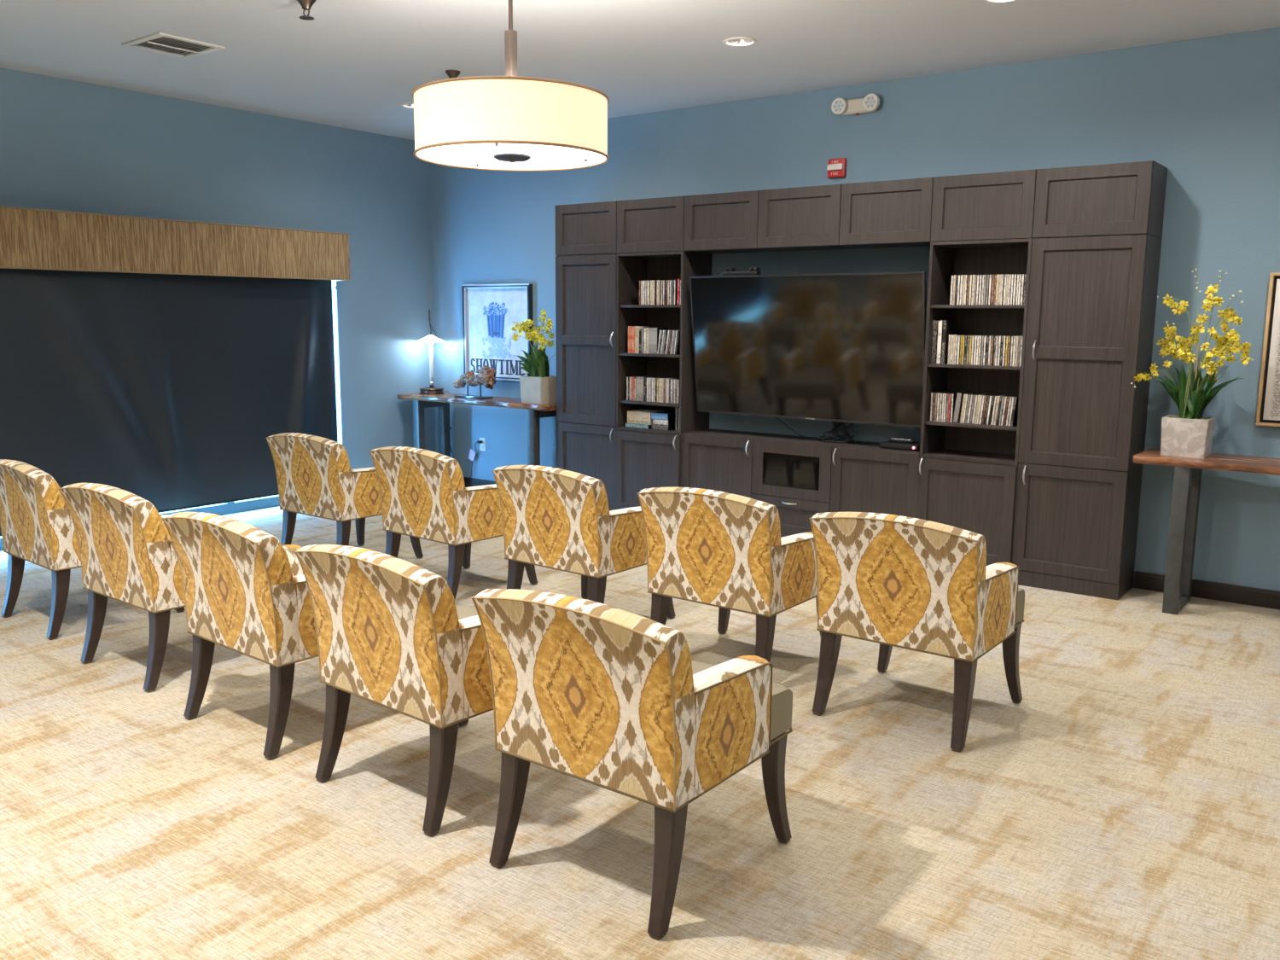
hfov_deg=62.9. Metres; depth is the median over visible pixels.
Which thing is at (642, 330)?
box
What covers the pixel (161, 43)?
ceiling vent
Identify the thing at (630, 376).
case
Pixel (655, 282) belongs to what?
case
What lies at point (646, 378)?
case
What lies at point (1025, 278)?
case
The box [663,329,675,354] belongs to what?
case
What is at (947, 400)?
case
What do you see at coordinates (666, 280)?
case
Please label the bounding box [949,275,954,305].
case
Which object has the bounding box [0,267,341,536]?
roller shade
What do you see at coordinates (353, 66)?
ceiling
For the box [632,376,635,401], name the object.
case
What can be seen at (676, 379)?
case
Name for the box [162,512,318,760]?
armchair
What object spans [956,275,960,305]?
case
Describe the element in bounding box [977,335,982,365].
case
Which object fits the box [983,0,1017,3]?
recessed light
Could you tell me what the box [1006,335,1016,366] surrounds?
case
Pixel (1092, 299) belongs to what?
tall cabinet
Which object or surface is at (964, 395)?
case
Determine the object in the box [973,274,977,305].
case
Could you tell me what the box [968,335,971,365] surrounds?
case
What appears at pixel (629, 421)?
flat box
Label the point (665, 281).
case
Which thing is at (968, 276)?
case
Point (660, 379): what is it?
case
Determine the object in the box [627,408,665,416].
flat box
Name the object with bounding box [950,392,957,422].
case
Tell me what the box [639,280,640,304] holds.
case
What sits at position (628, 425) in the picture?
flat box
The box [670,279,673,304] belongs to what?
case
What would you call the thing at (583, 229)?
upper cabinet
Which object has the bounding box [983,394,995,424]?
case
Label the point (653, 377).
case
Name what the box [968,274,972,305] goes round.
case
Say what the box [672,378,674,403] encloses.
case
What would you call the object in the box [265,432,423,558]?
armchair
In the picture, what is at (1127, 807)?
floor
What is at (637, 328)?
book
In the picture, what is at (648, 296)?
case
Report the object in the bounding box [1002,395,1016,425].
case
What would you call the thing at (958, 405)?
box
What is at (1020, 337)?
case
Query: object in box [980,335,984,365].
case
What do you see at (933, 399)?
case
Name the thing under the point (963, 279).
case
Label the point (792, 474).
media cabinet
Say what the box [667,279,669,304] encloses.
case
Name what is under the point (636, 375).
case
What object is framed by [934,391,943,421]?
case
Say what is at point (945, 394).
case
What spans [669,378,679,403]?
case
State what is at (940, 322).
box
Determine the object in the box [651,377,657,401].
case
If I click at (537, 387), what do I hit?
potted orchid
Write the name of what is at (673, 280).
case
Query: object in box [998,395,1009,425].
case
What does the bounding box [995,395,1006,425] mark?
case
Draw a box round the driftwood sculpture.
[452,365,496,398]
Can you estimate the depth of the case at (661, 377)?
7.71 m
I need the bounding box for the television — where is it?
[689,271,926,427]
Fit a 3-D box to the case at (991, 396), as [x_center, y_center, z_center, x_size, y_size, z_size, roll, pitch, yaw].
[2.123,-0.424,6.303,0.027,0.176,0.130,7,11,36]
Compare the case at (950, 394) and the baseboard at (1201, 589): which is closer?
the baseboard at (1201, 589)
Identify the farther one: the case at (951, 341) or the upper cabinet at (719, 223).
the upper cabinet at (719, 223)
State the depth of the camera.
7.09 m
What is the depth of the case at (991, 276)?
6.16 m
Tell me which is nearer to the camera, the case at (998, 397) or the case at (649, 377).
the case at (998, 397)
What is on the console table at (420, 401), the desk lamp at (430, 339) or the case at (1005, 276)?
the desk lamp at (430, 339)
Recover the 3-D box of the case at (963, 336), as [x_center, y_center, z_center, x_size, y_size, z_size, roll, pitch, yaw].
[1.983,-0.790,6.351,0.012,0.176,0.130,7,11,36]
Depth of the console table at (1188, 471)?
5.57 m
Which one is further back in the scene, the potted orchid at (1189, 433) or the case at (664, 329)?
the case at (664, 329)
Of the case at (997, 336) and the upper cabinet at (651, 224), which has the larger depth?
the upper cabinet at (651, 224)
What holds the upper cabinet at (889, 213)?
attached to the wall at (1207, 110)
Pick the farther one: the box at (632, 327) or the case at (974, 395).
the box at (632, 327)
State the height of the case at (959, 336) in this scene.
0.176 m
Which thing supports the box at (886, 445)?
on the base cabinet at (866, 477)
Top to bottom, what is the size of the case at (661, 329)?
0.176 m
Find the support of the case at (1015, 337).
on the bookcase at (967, 477)
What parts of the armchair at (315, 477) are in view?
leg, backrest, leg, leg, arm, leg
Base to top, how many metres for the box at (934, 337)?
0.262 m
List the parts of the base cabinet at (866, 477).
handle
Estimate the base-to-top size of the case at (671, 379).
0.176 m
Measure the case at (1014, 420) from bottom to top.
0.176 m
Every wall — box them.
[0,67,436,469]
[429,27,1279,591]
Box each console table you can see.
[397,392,556,467]
[1132,448,1279,615]
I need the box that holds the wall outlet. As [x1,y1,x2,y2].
[479,437,485,451]
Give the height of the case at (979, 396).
0.176 m
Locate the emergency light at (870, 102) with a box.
[831,93,879,116]
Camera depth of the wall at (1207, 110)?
6.29 m
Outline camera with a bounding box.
[721,267,761,275]
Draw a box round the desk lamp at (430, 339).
[415,308,482,482]
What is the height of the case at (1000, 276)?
0.176 m
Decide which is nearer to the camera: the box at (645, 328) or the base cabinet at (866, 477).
the base cabinet at (866, 477)
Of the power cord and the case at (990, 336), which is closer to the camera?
the case at (990, 336)
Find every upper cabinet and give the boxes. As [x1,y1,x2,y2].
[555,200,616,255]
[616,195,704,253]
[683,190,780,253]
[757,184,860,250]
[839,177,933,248]
[930,168,1036,242]
[1032,160,1167,238]
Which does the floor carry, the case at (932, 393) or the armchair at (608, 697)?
the armchair at (608, 697)
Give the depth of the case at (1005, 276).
6.11 m
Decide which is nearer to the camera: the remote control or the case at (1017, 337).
the case at (1017, 337)
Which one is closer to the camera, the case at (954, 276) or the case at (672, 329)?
the case at (954, 276)
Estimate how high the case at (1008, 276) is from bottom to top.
0.176 m
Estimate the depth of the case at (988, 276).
6.17 m
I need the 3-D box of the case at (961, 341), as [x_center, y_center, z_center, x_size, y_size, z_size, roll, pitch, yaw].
[1.973,-0.792,6.361,0.012,0.176,0.130,7,11,36]
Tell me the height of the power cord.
0.248 m
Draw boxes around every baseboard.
[463,477,495,487]
[1133,570,1279,610]
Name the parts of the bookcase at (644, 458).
door, shelf, shelf, shelf, handle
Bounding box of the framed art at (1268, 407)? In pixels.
[1255,272,1279,426]
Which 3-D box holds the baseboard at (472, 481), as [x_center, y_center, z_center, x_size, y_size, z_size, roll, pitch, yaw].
[-1.176,0.075,9.203,1.817,0.100,0.020,7,11,36]
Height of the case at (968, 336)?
0.176 m
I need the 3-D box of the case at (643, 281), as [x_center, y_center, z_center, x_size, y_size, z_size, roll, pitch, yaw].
[0.070,-1.379,7.723,0.012,0.176,0.130,7,11,36]
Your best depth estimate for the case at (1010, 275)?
6.09 m
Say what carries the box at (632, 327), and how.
on the bookcase at (644, 458)
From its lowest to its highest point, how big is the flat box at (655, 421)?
0.036 m
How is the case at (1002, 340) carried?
on the bookcase at (967, 477)
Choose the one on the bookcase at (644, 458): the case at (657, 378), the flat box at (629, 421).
the case at (657, 378)
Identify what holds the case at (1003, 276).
on the bookcase at (967, 477)
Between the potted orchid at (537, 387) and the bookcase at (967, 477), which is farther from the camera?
the potted orchid at (537, 387)
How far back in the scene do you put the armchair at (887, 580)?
3.91 m
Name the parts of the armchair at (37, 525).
leg, backrest, leg, arm, leg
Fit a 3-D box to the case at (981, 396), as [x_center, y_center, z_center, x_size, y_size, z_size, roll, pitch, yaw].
[2.076,-0.429,6.337,0.027,0.176,0.130,7,11,36]
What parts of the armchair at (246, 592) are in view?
leg, backrest, leg, arm, arm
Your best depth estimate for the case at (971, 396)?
6.32 m
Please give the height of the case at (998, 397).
0.176 m
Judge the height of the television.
0.958 m
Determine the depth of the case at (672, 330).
7.58 m
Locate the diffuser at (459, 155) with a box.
[417,143,605,168]
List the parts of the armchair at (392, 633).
leg, backrest, leg, leg, seat, arm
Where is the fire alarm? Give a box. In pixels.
[826,157,846,178]
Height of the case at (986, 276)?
0.176 m
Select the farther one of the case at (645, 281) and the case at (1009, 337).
the case at (645, 281)
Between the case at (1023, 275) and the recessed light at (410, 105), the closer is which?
the case at (1023, 275)
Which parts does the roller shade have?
pull chain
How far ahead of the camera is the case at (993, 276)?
6.16 m
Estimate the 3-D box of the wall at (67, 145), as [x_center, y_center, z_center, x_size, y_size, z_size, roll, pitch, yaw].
[-4.979,-0.887,5.636,0.200,3.060,10.000,7,11,36]
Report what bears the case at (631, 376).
on the bookcase at (644, 458)
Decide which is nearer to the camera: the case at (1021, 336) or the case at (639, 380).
the case at (1021, 336)
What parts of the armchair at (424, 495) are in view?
leg, backrest, leg, leg, arm, leg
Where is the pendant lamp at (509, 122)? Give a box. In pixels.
[412,0,609,171]
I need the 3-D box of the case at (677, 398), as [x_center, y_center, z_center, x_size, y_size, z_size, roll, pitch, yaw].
[0.314,-0.649,7.649,0.014,0.176,0.130,7,11,36]
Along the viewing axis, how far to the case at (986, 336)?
6.22 m
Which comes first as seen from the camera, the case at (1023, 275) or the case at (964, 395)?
the case at (1023, 275)
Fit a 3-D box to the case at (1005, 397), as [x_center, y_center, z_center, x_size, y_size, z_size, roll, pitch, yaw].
[2.192,-0.415,6.251,0.027,0.176,0.130,7,11,36]
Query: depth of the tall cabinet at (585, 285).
8.02 m
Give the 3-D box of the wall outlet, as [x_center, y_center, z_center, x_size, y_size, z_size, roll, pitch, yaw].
[-1.403,-0.317,9.323,0.073,0.117,0.009,7,11,36]
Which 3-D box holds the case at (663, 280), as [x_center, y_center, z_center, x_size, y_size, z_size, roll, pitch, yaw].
[0.210,-1.363,7.624,0.012,0.176,0.130,7,11,36]
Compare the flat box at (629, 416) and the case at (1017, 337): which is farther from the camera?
the flat box at (629, 416)
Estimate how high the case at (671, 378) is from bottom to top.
0.176 m
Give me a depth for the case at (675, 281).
7.51 m
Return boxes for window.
[0,494,279,551]
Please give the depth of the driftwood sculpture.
8.84 m
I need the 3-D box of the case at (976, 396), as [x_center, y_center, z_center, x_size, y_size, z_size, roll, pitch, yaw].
[2.053,-0.432,6.354,0.027,0.176,0.130,7,11,36]
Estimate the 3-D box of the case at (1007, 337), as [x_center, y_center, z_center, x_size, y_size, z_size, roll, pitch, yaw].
[2.190,-0.765,6.197,0.012,0.176,0.130,7,11,36]
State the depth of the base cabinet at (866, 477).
6.71 m
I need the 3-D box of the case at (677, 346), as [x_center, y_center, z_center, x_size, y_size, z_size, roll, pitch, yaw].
[0.307,-1.000,7.602,0.035,0.176,0.130,7,11,36]
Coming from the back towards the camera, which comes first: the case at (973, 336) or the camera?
the camera
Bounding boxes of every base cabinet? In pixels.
[680,428,776,498]
[829,441,919,517]
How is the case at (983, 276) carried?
on the bookcase at (967, 477)
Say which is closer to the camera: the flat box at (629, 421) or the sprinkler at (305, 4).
the sprinkler at (305, 4)
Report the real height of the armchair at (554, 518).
0.843 m
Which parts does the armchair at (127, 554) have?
leg, backrest, leg, arm, arm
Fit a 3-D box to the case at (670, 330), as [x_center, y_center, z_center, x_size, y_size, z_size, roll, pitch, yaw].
[0.249,-1.007,7.646,0.035,0.176,0.130,7,11,36]
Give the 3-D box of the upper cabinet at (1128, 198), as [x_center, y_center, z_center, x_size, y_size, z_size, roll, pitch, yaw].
[2.571,-1.548,5.864,0.599,0.379,0.371,7,11,36]
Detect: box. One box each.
[625,422,651,429]
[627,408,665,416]
[627,414,653,420]
[627,418,653,424]
[628,325,631,353]
[631,325,634,353]
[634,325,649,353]
[639,328,644,353]
[640,329,644,353]
[643,327,648,353]
[645,328,648,353]
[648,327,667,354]
[651,410,675,419]
[651,424,674,430]
[653,418,675,424]
[879,440,920,451]
[930,320,938,363]
[936,320,951,363]
[941,320,956,364]
[953,391,969,422]
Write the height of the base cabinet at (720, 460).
0.730 m
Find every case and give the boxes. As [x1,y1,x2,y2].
[626,375,638,400]
[628,376,629,400]
[629,376,631,400]
[631,376,634,400]
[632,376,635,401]
[635,375,653,401]
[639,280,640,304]
[640,280,642,304]
[643,280,645,304]
[643,376,655,401]
[645,280,646,304]
[645,378,646,401]
[646,280,648,304]
[646,377,649,401]
[647,280,650,304]
[648,377,652,401]
[650,377,655,401]
[651,280,652,304]
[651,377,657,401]
[652,280,654,304]
[653,377,661,401]
[654,280,657,304]
[655,377,667,401]
[656,280,657,304]
[657,280,659,304]
[657,329,661,354]
[657,378,658,402]
[657,378,663,402]
[658,329,663,354]
[659,279,661,304]
[660,329,668,354]
[660,378,666,402]
[661,279,663,304]
[662,329,671,354]
[663,279,664,304]
[663,279,666,304]
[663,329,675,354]
[663,378,670,402]
[665,279,668,304]
[665,329,678,354]
[665,378,674,402]
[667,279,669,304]
[667,330,671,354]
[667,378,676,402]
[669,279,671,304]
[669,330,673,354]
[669,330,674,354]
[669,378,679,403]
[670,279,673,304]
[670,378,672,403]
[671,330,676,354]
[672,279,674,304]
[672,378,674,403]
[673,330,678,354]
[674,279,677,304]
[674,330,680,354]
[674,378,675,403]
[674,378,679,403]
[674,407,678,430]
[676,278,680,304]
[676,379,679,403]
[930,391,937,421]
[931,391,941,421]
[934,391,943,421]
[936,391,947,421]
[938,391,949,421]
[941,391,952,421]
[942,392,950,422]
[945,392,953,422]
[947,334,951,364]
[947,392,956,422]
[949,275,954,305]
[949,334,954,364]
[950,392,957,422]
[952,275,956,305]
[952,334,958,364]
[954,275,958,305]
[954,334,961,364]
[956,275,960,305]
[956,334,965,364]
[959,274,963,305]
[959,334,969,364]
[960,393,969,423]
[961,274,965,305]
[961,334,971,364]
[962,393,972,423]
[963,334,973,364]
[964,274,967,305]
[964,393,976,423]
[965,335,970,364]
[966,274,970,305]
[966,393,978,423]
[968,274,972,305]
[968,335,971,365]
[969,393,982,424]
[971,274,975,305]
[971,335,975,365]
[971,393,983,424]
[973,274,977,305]
[973,335,977,365]
[973,394,983,424]
[975,274,979,305]
[975,335,979,365]
[976,394,986,424]
[977,274,982,305]
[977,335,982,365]
[978,394,989,424]
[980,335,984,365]
[981,274,984,305]
[981,394,992,424]
[983,274,987,305]
[983,335,987,365]
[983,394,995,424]
[985,274,989,305]
[985,335,989,365]
[985,394,999,424]
[987,335,991,365]
[988,274,992,305]
[988,394,1000,424]
[989,335,994,365]
[990,274,994,305]
[990,394,1002,424]
[992,335,996,366]
[993,274,996,305]
[993,395,1003,425]
[994,274,1000,305]
[994,335,999,366]
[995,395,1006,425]
[997,335,1001,366]
[998,274,1001,305]
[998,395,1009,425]
[1000,274,1004,305]
[1000,335,1005,366]
[1000,395,1012,425]
[1001,335,1009,366]
[1002,274,1006,305]
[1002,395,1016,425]
[1004,335,1012,366]
[1005,274,1009,305]
[1005,395,1018,426]
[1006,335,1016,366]
[1007,273,1012,305]
[1007,395,1018,426]
[1009,335,1020,366]
[1010,273,1014,305]
[1010,395,1018,426]
[1012,273,1017,305]
[1012,335,1022,366]
[1014,336,1018,366]
[1015,273,1019,305]
[1017,273,1022,305]
[1017,336,1021,366]
[1019,336,1022,366]
[1020,273,1024,305]
[1023,273,1026,305]
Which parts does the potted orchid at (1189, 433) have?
flower, flower, flower, flower, flower, stem, flower, flower, flower, flower, flower, flower, flower, flower, flower, flower, flower, stem, flower, flower, flower, flower, stem, flower, flower, flower, planter, flower, flower, stem, flower, flower, flower, flower, flower, flower, flower, flower, flower, stem, flower, flower, flower, flower, flower, flower, flower, flower, stem, flower, flower, flower, flower, flower, flower, flower, flower, stem, flower, flower, flower, flower, flower, flower, flower, flower, flower, flower, flower, flower, flower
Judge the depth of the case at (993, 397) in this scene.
6.24 m
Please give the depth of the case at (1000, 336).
6.17 m
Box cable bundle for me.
[819,421,860,442]
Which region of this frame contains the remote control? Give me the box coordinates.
[889,437,915,443]
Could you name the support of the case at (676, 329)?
on the bookcase at (644, 458)
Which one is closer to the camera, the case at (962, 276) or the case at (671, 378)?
the case at (962, 276)
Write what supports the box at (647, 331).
on the bookcase at (644, 458)
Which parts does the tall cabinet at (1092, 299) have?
handle, handle, door, door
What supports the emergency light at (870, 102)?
attached to the wall at (1207, 110)
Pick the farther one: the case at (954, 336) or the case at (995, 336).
the case at (954, 336)
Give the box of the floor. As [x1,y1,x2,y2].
[0,506,1279,959]
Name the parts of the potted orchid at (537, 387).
flower, flower, flower, flower, flower, stem, flower, flower, flower, planter, flower, flower, flower, flower, flower, flower, flower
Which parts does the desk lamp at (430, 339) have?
lamp shade, hook arm, lamp cord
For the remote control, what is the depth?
6.68 m
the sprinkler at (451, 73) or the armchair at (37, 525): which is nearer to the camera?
the armchair at (37, 525)
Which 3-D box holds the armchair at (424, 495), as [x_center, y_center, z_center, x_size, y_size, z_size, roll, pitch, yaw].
[-1.050,0.201,6.022,0.661,0.843,0.736,8,12,39]
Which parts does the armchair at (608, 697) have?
leg, backrest, leg, arm, seat, leg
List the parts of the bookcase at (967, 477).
handle, door, shelf, shelf, shelf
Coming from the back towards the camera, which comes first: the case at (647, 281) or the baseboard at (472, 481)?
the baseboard at (472, 481)
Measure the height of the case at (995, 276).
0.176 m
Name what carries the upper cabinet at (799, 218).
attached to the wall at (1207, 110)
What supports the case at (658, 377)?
on the bookcase at (644, 458)
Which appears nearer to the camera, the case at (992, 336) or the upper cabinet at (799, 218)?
the case at (992, 336)
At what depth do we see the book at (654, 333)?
7.68 m
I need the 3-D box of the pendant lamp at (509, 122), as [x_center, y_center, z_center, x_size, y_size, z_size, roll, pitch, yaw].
[-0.505,-1.708,4.101,0.768,0.896,0.768,7,11,36]
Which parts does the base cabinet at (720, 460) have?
handle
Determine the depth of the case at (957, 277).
6.28 m
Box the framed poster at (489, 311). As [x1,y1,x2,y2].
[461,283,533,380]
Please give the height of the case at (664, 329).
0.176 m
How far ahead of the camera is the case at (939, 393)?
6.44 m
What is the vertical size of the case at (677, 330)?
0.176 m
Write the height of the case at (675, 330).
0.176 m
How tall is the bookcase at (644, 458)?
2.010 m
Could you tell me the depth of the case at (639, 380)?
7.81 m
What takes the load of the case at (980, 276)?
on the bookcase at (967, 477)
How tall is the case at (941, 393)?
0.176 m
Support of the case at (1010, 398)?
on the bookcase at (967, 477)
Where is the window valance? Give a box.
[0,205,350,280]
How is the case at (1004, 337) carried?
on the bookcase at (967, 477)
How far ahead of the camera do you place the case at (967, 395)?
6.34 m
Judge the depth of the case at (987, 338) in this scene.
6.22 m
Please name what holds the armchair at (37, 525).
on the floor
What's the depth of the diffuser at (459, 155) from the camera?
4.14 m
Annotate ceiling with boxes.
[0,0,1279,139]
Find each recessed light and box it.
[400,102,413,108]
[722,36,756,46]
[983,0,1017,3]
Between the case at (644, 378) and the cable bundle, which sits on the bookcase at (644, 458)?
the case at (644, 378)
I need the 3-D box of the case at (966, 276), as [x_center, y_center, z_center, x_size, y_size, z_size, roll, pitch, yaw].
[1.981,-1.140,6.296,0.012,0.176,0.130,7,11,36]
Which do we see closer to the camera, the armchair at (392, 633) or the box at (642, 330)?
the armchair at (392, 633)
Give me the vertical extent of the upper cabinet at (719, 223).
0.379 m
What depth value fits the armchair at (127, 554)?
4.38 m
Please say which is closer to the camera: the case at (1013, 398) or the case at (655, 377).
the case at (1013, 398)
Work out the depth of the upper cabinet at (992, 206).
6.07 m
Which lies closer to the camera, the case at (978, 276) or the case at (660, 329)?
the case at (978, 276)
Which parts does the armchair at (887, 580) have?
leg, leg, backrest, leg, arm, leg, seat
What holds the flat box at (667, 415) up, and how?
on the flat box at (655, 421)
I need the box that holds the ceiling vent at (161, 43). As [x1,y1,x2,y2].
[122,32,225,58]
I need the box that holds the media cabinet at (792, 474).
[751,434,854,537]
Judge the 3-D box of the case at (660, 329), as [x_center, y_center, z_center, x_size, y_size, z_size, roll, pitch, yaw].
[0.179,-1.016,7.698,0.035,0.176,0.130,7,11,36]
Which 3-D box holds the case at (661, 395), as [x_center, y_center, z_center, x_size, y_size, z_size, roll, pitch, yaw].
[0.200,-0.663,7.734,0.020,0.176,0.130,7,11,36]
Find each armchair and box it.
[0,459,184,639]
[58,482,185,692]
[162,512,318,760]
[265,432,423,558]
[294,544,494,836]
[369,446,537,599]
[471,588,792,940]
[491,465,675,618]
[636,487,820,662]
[809,512,1024,752]
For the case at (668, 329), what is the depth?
7.62 m
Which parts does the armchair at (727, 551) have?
leg, backrest, leg, leg, arm, leg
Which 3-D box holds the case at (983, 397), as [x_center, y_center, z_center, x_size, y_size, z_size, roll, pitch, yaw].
[2.088,-0.428,6.329,0.027,0.176,0.130,7,11,36]
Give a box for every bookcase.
[614,250,712,509]
[915,238,1033,565]
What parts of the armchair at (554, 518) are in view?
leg, backrest, leg, leg, arm, leg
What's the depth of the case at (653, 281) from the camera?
7.62 m
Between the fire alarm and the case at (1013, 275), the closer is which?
the case at (1013, 275)
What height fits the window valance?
0.376 m
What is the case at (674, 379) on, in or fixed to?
on the bookcase at (644, 458)
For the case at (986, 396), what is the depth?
6.27 m
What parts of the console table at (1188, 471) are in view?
leg frame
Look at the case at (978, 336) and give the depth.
6.25 m
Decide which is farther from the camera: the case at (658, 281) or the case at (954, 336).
the case at (658, 281)
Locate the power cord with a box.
[775,417,836,441]
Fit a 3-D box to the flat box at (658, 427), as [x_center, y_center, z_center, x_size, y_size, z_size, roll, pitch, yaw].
[0.207,-0.401,7.795,0.150,0.040,0.200,7,11,36]
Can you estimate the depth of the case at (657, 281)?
7.61 m
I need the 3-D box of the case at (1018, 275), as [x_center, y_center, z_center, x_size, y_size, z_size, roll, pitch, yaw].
[2.225,-1.111,6.121,0.012,0.176,0.130,7,11,36]
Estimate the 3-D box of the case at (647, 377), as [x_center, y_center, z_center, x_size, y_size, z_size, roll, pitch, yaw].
[0.096,-0.677,7.812,0.014,0.178,0.130,7,11,36]
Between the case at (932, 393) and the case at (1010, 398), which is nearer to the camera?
the case at (1010, 398)
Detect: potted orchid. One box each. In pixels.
[509,309,556,404]
[1130,268,1253,458]
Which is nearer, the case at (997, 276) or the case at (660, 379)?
the case at (997, 276)
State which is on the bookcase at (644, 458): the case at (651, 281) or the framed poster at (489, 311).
the case at (651, 281)
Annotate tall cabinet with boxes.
[555,253,616,510]
[1012,234,1161,600]
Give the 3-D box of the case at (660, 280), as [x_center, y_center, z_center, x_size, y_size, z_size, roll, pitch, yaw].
[0.184,-1.365,7.637,0.012,0.176,0.130,7,11,36]
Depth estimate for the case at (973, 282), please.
6.22 m
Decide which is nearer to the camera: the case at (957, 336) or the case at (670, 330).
the case at (957, 336)
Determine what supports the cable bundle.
on the media cabinet at (792, 474)
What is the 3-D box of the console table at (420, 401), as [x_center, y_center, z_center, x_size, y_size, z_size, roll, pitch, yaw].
[-1.321,-0.267,8.931,1.778,0.858,0.428,7,11,36]
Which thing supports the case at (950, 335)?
on the bookcase at (967, 477)
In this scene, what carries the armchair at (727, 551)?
on the floor
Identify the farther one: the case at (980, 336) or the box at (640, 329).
the box at (640, 329)
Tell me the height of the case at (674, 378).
0.176 m
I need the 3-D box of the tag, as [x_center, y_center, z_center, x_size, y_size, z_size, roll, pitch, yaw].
[-1.505,-0.222,9.371,0.097,0.109,0.002,7,11,36]
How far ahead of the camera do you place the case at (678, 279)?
7.49 m
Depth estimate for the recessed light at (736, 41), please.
5.81 m
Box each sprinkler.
[296,0,315,20]
[445,69,460,78]
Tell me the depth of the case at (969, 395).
6.33 m
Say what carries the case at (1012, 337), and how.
on the bookcase at (967, 477)
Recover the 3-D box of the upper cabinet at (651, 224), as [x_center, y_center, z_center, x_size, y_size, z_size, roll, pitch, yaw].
[0.178,-1.847,7.648,0.599,0.379,0.371,7,11,36]
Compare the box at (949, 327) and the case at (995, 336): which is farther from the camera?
the box at (949, 327)
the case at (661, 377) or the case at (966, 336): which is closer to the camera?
the case at (966, 336)
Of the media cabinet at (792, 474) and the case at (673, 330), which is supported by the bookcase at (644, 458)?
the case at (673, 330)
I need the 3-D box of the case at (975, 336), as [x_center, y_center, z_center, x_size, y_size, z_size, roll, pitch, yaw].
[2.042,-0.784,6.311,0.012,0.176,0.130,7,11,36]
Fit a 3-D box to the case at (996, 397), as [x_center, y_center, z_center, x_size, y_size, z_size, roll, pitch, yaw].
[2.146,-0.421,6.285,0.027,0.176,0.130,7,11,36]
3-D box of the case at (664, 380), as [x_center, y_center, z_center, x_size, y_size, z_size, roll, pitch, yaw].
[0.218,-0.661,7.721,0.022,0.176,0.130,7,11,36]
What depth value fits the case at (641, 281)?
7.69 m
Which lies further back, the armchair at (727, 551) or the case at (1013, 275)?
the case at (1013, 275)
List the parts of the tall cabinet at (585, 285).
door, door, handle, handle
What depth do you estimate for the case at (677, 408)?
7.63 m
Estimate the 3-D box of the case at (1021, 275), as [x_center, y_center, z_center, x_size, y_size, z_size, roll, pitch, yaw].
[2.234,-1.109,6.108,0.012,0.176,0.130,7,11,36]
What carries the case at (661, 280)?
on the bookcase at (644, 458)
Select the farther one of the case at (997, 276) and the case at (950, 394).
the case at (950, 394)
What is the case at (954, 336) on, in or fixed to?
on the bookcase at (967, 477)
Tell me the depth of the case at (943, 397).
6.42 m
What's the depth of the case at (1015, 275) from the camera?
6.08 m
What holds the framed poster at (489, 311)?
attached to the wall at (1207, 110)
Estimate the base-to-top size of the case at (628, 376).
0.178 m
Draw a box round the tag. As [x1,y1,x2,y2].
[468,448,475,461]
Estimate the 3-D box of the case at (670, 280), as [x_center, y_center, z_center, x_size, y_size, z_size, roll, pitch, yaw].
[0.256,-1.357,7.590,0.012,0.176,0.130,7,11,36]
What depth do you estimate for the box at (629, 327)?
7.80 m
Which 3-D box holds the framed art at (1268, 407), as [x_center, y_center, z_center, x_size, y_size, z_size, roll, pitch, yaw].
[3.642,-0.661,5.391,0.752,0.810,0.044,7,11,36]
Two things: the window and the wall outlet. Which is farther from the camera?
the wall outlet

